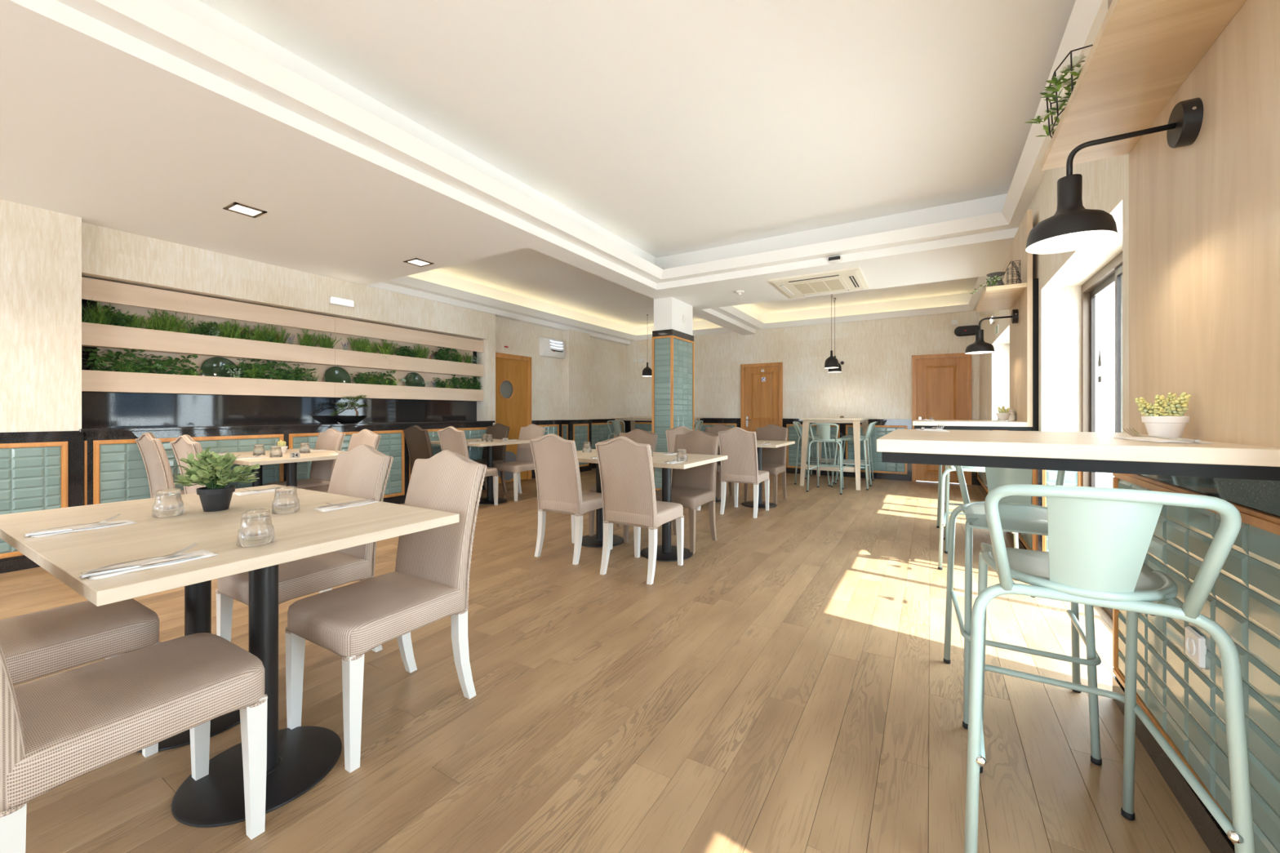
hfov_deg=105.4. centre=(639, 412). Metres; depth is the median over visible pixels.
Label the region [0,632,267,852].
dining chair
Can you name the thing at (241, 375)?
ivy plant
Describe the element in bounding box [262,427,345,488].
dining chair
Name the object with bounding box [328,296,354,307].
emergency light
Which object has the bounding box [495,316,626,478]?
wall
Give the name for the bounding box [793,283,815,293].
grille
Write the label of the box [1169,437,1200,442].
knife
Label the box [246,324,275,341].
spiky plant
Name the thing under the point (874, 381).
wall
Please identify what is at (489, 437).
glass tumbler
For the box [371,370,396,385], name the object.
ivy plant
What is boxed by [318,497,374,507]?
knife
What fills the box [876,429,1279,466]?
countertop
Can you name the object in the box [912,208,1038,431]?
countertop
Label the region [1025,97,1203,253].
wall lamp
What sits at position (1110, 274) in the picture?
door
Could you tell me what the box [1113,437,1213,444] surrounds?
napkin
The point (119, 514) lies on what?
fork
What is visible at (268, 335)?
leafy plant
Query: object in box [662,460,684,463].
napkin
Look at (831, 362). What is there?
pendant lamp
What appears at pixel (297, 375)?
ivy plant
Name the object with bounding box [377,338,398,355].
spiky plant
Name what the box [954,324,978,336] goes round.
wall speaker
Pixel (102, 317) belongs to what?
fern plant
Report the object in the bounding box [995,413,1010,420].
pot
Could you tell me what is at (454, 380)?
ivy plant
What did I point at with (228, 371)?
trailing plant
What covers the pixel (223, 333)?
fern plant
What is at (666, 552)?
dining table
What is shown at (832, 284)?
grille
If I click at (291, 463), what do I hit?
dining table
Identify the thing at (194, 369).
leafy plant
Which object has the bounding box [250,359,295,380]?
ivy plant
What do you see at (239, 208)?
recessed light
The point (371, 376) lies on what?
spiky plant
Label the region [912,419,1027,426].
countertop
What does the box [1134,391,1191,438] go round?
potted succulent
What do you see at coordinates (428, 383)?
trailing plant
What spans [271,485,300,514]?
glass tumbler
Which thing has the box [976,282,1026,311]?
shelf
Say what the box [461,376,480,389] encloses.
ivy plant
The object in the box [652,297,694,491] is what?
pillar
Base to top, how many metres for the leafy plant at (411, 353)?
0.182 m
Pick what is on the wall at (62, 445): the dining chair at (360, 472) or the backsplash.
the backsplash
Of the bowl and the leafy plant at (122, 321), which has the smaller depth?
the leafy plant at (122, 321)
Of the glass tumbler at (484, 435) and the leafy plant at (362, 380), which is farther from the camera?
the glass tumbler at (484, 435)
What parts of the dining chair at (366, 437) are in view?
seat, backrest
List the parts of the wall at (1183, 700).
skirting, tile frame, skirting, granite panel, tile frame, granite panel, tile frame, skirting, tile frame, granite panel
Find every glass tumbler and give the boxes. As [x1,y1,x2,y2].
[151,488,185,517]
[235,508,275,546]
[253,444,265,455]
[269,445,282,457]
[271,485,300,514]
[298,442,310,453]
[481,433,487,441]
[485,434,493,441]
[582,441,591,452]
[675,448,687,461]
[1008,408,1016,421]
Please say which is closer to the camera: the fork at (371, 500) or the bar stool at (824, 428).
the fork at (371, 500)
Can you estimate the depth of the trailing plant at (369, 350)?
6.02 m
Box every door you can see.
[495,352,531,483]
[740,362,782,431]
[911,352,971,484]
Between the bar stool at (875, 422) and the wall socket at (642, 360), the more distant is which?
the wall socket at (642, 360)
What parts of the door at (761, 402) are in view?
handle, raised panel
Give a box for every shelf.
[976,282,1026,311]
[1040,0,1246,170]
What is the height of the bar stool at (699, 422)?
0.998 m
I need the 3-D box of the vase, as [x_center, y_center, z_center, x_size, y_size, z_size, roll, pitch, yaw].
[2.877,-1.026,3.943,0.128,0.186,0.128,0,0,31]
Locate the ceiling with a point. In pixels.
(560, 165)
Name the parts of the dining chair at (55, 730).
leg, backrest, leg, leg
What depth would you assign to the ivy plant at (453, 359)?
7.09 m
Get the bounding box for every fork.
[28,513,121,533]
[85,542,198,572]
[325,499,376,506]
[932,423,944,428]
[1123,427,1176,439]
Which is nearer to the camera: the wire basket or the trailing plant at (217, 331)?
the wire basket
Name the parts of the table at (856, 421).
leg, leg, leg, leg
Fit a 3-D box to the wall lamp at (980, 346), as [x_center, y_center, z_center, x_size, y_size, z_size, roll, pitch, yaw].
[2.859,-0.655,3.977,0.349,0.331,0.200,0,0,31]
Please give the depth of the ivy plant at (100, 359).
4.16 m
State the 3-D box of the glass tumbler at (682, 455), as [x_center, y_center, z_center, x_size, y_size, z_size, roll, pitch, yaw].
[0.325,0.332,3.788,0.090,0.094,0.090,0,0,15]
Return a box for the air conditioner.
[767,266,869,297]
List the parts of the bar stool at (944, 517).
leg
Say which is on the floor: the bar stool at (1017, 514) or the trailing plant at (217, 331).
the bar stool at (1017, 514)
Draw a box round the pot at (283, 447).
[280,445,287,453]
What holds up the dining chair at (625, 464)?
on the floor
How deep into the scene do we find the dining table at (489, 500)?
6.25 m
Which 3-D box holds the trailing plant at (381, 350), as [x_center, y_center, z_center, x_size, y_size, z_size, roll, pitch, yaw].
[-3.256,-0.730,6.201,0.077,0.236,0.165,0,0,31]
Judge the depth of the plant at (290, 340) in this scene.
5.32 m
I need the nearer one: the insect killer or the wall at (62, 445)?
the wall at (62, 445)
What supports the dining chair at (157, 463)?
on the floor
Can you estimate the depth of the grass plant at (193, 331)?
4.60 m
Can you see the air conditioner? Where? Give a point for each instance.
(851, 279)
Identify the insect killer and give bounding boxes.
[539,337,565,359]
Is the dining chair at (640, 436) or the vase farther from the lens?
the dining chair at (640, 436)
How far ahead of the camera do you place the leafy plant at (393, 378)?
6.33 m
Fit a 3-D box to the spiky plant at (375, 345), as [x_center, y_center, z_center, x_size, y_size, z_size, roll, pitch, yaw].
[-3.369,-0.825,6.087,0.114,0.228,0.274,0,0,34]
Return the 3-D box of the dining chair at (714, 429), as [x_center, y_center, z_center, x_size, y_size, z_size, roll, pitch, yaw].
[0.992,0.656,6.663,0.445,0.987,0.576,0,0,31]
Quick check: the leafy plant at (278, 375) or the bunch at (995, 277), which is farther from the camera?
the leafy plant at (278, 375)
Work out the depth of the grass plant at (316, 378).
5.50 m
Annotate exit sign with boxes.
[995,324,999,335]
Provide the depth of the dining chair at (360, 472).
2.24 m
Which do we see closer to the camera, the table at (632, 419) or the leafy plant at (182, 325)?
the leafy plant at (182, 325)
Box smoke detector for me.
[735,290,743,295]
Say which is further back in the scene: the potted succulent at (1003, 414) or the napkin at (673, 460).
the potted succulent at (1003, 414)
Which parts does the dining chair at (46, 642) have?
seat, leg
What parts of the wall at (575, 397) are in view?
granite panel, tile frame, tile frame, granite panel, granite panel, tile frame, tile frame, granite panel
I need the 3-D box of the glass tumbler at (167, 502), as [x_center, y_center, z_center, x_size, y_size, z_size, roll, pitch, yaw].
[-1.739,0.332,1.799,0.090,0.094,0.090,0,0,-25]
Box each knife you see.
[23,522,125,536]
[79,554,205,577]
[240,487,275,492]
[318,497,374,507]
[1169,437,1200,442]
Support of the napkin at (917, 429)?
on the countertop at (1204, 215)
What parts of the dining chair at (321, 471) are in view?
seat, backrest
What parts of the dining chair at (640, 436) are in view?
leg, seat, leg, backrest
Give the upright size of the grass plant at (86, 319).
0.265 m
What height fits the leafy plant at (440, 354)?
0.188 m
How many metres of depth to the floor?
1.82 m
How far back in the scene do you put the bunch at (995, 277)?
3.71 m
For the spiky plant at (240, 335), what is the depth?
4.92 m
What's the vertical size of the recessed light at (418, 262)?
0.006 m
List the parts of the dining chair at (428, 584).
leg, leg, seat, leg, backrest, leg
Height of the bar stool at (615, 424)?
0.998 m
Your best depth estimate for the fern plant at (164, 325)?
4.46 m
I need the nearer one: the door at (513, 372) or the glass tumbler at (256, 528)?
the glass tumbler at (256, 528)
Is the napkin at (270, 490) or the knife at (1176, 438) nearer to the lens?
the knife at (1176, 438)
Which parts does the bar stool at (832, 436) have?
leg frame, leg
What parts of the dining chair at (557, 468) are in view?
leg, backrest, seat, leg, leg, leg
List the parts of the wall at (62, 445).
skirting, tile frame, granite panel, tile frame, maple panel, granite panel, tile frame, skirting, tile frame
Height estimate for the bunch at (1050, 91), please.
0.147 m
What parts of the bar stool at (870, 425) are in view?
leg, leg, seat, leg frame, plate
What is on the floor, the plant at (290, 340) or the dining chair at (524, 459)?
the dining chair at (524, 459)
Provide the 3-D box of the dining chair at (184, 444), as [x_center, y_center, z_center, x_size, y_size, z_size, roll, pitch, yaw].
[-3.191,0.656,3.787,0.445,0.987,0.576,0,0,31]
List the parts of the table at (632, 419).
leg, leg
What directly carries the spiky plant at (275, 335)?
in the wall planter at (93, 335)
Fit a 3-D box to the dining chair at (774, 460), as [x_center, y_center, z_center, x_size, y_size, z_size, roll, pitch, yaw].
[1.659,0.656,6.416,0.445,0.987,0.576,0,0,31]
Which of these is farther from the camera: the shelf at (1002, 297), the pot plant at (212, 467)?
the shelf at (1002, 297)
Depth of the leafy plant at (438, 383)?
6.94 m
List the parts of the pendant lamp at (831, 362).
lamp shade, cord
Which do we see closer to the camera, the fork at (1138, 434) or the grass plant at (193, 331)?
the fork at (1138, 434)
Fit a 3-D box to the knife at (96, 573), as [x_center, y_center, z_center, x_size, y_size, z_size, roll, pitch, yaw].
[-1.204,0.373,1.192,0.014,0.006,0.218,0,0,38]
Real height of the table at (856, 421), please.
1.060 m
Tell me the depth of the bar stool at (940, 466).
4.82 m
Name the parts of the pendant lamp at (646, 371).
lamp shade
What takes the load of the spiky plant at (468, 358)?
in the wall planter at (93, 335)
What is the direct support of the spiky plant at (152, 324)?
in the wall planter at (93, 335)
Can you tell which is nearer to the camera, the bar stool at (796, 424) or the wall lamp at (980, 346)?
the wall lamp at (980, 346)
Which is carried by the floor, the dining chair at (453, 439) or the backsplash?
the dining chair at (453, 439)
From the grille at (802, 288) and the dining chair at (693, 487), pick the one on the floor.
the dining chair at (693, 487)
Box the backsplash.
[81,299,476,427]
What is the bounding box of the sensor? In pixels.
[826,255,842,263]
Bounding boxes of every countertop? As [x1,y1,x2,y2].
[876,0,1279,480]
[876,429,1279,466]
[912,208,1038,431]
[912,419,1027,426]
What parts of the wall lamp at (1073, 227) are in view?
lamp shade, arm, wall plate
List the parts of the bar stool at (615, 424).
plate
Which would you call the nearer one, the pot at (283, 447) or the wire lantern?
the wire lantern
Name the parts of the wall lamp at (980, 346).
lamp shade, arm, wall plate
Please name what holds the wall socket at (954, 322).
attached to the wall at (874, 381)
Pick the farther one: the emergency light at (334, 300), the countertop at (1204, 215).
the emergency light at (334, 300)
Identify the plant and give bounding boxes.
[81,295,121,324]
[81,300,129,325]
[82,348,146,373]
[100,346,157,372]
[102,305,133,326]
[120,311,152,328]
[124,353,171,373]
[141,311,176,331]
[146,309,194,332]
[150,354,199,375]
[168,321,195,333]
[173,446,260,511]
[177,313,216,334]
[180,368,202,375]
[191,320,220,335]
[206,325,222,336]
[208,320,245,337]
[223,319,254,339]
[223,359,265,378]
[225,368,244,377]
[243,363,271,378]
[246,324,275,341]
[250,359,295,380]
[257,330,275,342]
[260,324,290,343]
[273,368,293,380]
[284,364,316,381]
[286,334,295,344]
[297,328,320,346]
[297,364,325,381]
[314,331,341,348]
[341,341,349,350]
[346,336,377,351]
[350,371,372,383]
[358,345,372,352]
[361,337,379,353]
[367,373,381,384]
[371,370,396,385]
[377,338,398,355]
[377,345,390,357]
[383,377,400,385]
[392,345,408,355]
[404,346,418,357]
[413,343,430,358]
[422,381,430,386]
[431,349,448,360]
[431,377,447,387]
[437,346,461,362]
[445,374,466,388]
[453,351,466,362]
[457,376,475,389]
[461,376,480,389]
[463,352,474,363]
[471,382,481,388]
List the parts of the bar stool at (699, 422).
plate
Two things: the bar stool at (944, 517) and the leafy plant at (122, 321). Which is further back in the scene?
the leafy plant at (122, 321)
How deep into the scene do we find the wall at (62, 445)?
4.26 m
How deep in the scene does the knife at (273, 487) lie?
2.34 m
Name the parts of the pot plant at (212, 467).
pot, stem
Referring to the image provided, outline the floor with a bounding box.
[0,467,1210,852]
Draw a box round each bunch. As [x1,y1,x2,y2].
[970,275,1001,294]
[1024,53,1086,137]
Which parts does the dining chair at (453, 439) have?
backrest, seat, leg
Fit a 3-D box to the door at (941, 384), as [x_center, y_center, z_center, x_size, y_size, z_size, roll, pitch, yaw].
[4.905,0.102,7.950,0.825,2.095,0.099,0,0,31]
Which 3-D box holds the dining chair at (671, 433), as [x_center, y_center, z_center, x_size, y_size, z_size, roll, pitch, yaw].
[0.632,0.656,6.002,0.445,0.987,0.576,0,0,31]
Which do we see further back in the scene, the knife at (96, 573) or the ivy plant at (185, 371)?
the ivy plant at (185, 371)
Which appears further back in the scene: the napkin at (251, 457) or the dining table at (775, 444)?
the dining table at (775, 444)
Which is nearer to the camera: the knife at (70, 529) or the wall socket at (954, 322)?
the knife at (70, 529)
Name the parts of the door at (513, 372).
porthole glass, kick plate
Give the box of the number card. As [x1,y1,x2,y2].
[289,452,300,457]
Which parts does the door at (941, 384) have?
raised panel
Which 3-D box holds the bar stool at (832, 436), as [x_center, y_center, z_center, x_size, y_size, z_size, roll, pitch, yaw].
[3.179,0.651,8.525,0.612,0.998,0.480,0,0,31]
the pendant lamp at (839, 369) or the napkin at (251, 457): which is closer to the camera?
the napkin at (251, 457)
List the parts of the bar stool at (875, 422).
leg, seat, leg frame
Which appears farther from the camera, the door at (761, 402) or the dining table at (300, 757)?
the door at (761, 402)
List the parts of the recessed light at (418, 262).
glass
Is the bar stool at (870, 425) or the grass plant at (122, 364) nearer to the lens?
the grass plant at (122, 364)
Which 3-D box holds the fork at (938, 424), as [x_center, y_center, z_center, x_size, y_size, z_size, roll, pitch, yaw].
[1.154,0.053,1.895,0.023,0.021,0.200,0,0,23]
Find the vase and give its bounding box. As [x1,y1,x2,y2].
[986,271,1005,286]
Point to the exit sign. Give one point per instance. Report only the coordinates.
(997, 329)
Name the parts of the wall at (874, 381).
tile frame, granite panel, tile frame, tile frame, granite panel, tile frame, granite panel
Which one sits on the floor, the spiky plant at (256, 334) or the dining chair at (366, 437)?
the dining chair at (366, 437)
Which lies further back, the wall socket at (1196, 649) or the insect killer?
the insect killer
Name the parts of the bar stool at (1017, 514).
leg, seat, plate, leg frame, leg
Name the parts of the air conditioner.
grille frame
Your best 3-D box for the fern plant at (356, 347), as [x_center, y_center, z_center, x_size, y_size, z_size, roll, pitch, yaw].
[-3.427,-0.826,5.984,0.209,0.230,0.325,0,0,20]
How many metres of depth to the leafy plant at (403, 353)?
6.42 m
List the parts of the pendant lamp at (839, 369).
cord, lamp shade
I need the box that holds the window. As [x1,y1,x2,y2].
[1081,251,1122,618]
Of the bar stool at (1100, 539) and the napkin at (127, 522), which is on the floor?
the bar stool at (1100, 539)
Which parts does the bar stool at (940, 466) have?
leg frame, leg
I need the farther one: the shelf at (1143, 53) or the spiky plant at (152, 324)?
the spiky plant at (152, 324)
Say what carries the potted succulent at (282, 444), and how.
on the dining table at (291, 463)
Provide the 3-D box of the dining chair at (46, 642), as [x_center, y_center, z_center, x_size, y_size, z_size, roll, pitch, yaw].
[-1.944,0.656,1.524,0.445,0.987,0.576,0,0,31]
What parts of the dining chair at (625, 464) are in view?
leg, backrest, leg, seat, leg, leg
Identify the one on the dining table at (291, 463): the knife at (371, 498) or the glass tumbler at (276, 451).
the glass tumbler at (276, 451)
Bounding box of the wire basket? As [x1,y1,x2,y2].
[1045,44,1093,137]
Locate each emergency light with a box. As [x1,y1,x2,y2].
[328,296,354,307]
[990,315,995,324]
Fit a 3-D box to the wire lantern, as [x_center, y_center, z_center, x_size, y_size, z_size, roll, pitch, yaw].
[2.808,-1.035,3.684,0.123,0.201,0.068,0,0,31]
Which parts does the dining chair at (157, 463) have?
seat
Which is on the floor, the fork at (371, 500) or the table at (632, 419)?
the table at (632, 419)
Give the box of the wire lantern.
[1001,260,1022,284]
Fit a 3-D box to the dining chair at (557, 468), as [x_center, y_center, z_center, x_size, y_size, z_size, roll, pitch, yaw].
[-0.544,0.656,3.979,0.445,0.987,0.576,0,0,31]
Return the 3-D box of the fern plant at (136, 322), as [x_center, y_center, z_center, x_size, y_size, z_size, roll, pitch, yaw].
[-4.441,-0.797,4.282,0.156,0.172,0.243,0,0,34]
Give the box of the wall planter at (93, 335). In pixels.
[81,276,483,400]
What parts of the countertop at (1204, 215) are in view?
support frame, upright panel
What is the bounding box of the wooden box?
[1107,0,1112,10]
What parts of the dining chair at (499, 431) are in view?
leg, seat, backrest, leg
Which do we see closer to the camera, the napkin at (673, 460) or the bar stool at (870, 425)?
the napkin at (673, 460)
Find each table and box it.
[0,484,459,827]
[219,448,347,488]
[430,438,529,504]
[577,448,727,561]
[611,416,702,437]
[715,440,795,508]
[800,417,870,490]
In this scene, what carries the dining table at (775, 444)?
on the floor
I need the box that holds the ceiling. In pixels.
[0,0,1107,345]
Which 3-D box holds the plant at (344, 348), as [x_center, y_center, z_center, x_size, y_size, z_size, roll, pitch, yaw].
[-3.517,-0.780,5.831,0.096,0.136,0.115,0,0,-18]
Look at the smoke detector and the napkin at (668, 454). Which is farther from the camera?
the smoke detector
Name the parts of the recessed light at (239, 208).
glass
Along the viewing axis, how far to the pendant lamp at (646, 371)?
9.53 m
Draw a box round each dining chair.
[0,598,160,757]
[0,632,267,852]
[134,432,185,497]
[169,434,209,494]
[215,444,393,652]
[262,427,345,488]
[284,449,487,773]
[300,429,381,493]
[403,425,433,475]
[437,426,498,505]
[471,423,510,496]
[493,423,545,501]
[529,433,613,564]
[588,428,657,542]
[595,435,684,584]
[655,430,719,554]
[665,426,715,511]
[705,423,733,499]
[717,426,769,518]
[743,424,787,504]
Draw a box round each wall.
[0,199,495,573]
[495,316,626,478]
[626,311,979,484]
[977,153,1279,852]
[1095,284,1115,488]
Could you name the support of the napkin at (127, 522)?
on the dining table at (300, 757)
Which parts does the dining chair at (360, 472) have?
leg, seat, leg, backrest, leg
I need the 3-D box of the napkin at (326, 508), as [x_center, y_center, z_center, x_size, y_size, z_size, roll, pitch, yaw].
[-1.190,0.378,1.981,0.098,0.004,0.230,0,0,29]
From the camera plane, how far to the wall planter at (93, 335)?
4.96 m
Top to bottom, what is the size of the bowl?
0.087 m
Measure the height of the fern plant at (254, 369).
0.204 m
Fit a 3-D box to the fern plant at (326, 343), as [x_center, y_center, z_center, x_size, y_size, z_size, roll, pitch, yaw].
[-3.618,-0.830,5.662,0.223,0.237,0.211,0,0,-8]
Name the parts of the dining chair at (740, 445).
leg, leg, backrest, seat, leg, leg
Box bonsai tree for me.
[329,395,368,423]
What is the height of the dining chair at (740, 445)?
0.987 m
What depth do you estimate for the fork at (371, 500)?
1.97 m
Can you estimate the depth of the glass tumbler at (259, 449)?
4.28 m
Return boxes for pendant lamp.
[642,314,652,376]
[824,293,838,368]
[828,297,841,372]
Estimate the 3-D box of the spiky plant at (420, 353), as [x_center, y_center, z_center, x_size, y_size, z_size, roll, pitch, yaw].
[-3.001,-0.851,6.706,0.139,0.279,0.336,0,0,18]
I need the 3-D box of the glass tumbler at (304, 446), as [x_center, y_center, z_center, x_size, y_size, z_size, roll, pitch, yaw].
[-3.117,0.332,4.536,0.090,0.094,0.090,0,0,21]
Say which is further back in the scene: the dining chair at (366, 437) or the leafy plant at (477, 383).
the leafy plant at (477, 383)
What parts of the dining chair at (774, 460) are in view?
leg, backrest, seat, leg, leg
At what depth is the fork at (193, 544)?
1.24 m
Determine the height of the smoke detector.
0.045 m
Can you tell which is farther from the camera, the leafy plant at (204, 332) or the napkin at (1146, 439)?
the leafy plant at (204, 332)
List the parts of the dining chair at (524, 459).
seat, leg, leg, backrest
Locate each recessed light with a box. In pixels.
[222,202,266,217]
[403,257,433,266]
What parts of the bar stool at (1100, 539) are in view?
leg, seat, plate, leg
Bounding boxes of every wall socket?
[638,358,644,362]
[951,319,957,324]
[1185,625,1207,669]
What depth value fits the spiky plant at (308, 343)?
5.46 m
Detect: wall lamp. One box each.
[964,309,1018,354]
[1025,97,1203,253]
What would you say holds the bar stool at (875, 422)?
on the floor
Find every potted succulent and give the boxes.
[277,440,287,453]
[995,405,1010,420]
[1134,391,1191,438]
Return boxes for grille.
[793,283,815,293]
[808,281,830,292]
[823,279,844,290]
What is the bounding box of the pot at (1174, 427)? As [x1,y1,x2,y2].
[1141,416,1190,438]
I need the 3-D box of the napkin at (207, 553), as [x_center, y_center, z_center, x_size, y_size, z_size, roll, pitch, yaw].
[-1.219,0.378,1.221,0.098,0.004,0.230,0,0,32]
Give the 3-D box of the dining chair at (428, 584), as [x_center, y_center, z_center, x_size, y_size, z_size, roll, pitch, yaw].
[-0.963,0.656,1.891,0.445,0.987,0.576,0,0,31]
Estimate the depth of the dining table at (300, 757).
1.54 m
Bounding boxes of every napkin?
[26,520,137,537]
[80,549,217,580]
[232,488,275,495]
[235,457,268,459]
[310,500,379,511]
[662,453,677,455]
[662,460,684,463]
[915,428,949,431]
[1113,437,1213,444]
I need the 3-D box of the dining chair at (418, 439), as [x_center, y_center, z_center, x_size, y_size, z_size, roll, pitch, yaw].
[-2.641,0.656,6.253,0.445,0.987,0.576,0,0,31]
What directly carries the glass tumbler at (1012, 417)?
on the countertop at (1023, 297)
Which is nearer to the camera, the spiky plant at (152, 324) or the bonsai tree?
the spiky plant at (152, 324)
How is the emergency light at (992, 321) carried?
attached to the wall at (1183, 700)
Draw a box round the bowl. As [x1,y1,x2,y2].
[331,415,367,423]
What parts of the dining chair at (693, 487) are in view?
leg, seat, leg, backrest, leg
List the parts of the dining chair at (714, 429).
seat, leg, backrest, leg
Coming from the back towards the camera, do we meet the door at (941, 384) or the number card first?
the door at (941, 384)
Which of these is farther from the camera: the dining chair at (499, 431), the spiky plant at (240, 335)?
the dining chair at (499, 431)
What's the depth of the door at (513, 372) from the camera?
8.07 m
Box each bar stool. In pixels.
[607,420,625,439]
[694,420,703,430]
[792,421,834,486]
[804,422,838,480]
[806,422,844,494]
[830,422,875,490]
[835,421,876,480]
[936,429,964,539]
[937,465,1018,581]
[943,465,1102,765]
[964,484,1255,852]
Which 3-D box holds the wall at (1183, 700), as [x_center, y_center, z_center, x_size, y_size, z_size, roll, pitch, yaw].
[2.049,-0.228,1.951,0.275,2.756,13.650,0,0,31]
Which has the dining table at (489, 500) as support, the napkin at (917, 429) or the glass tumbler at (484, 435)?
the glass tumbler at (484, 435)
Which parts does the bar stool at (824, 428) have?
leg, plate, leg frame, leg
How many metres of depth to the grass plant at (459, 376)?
7.27 m
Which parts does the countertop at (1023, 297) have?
support frame, upright panel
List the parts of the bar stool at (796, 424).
leg frame, plate, leg, leg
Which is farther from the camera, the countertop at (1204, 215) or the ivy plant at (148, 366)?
the ivy plant at (148, 366)
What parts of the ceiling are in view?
cornice, tray panel, tray panel, cornice, tray panel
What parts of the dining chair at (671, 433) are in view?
backrest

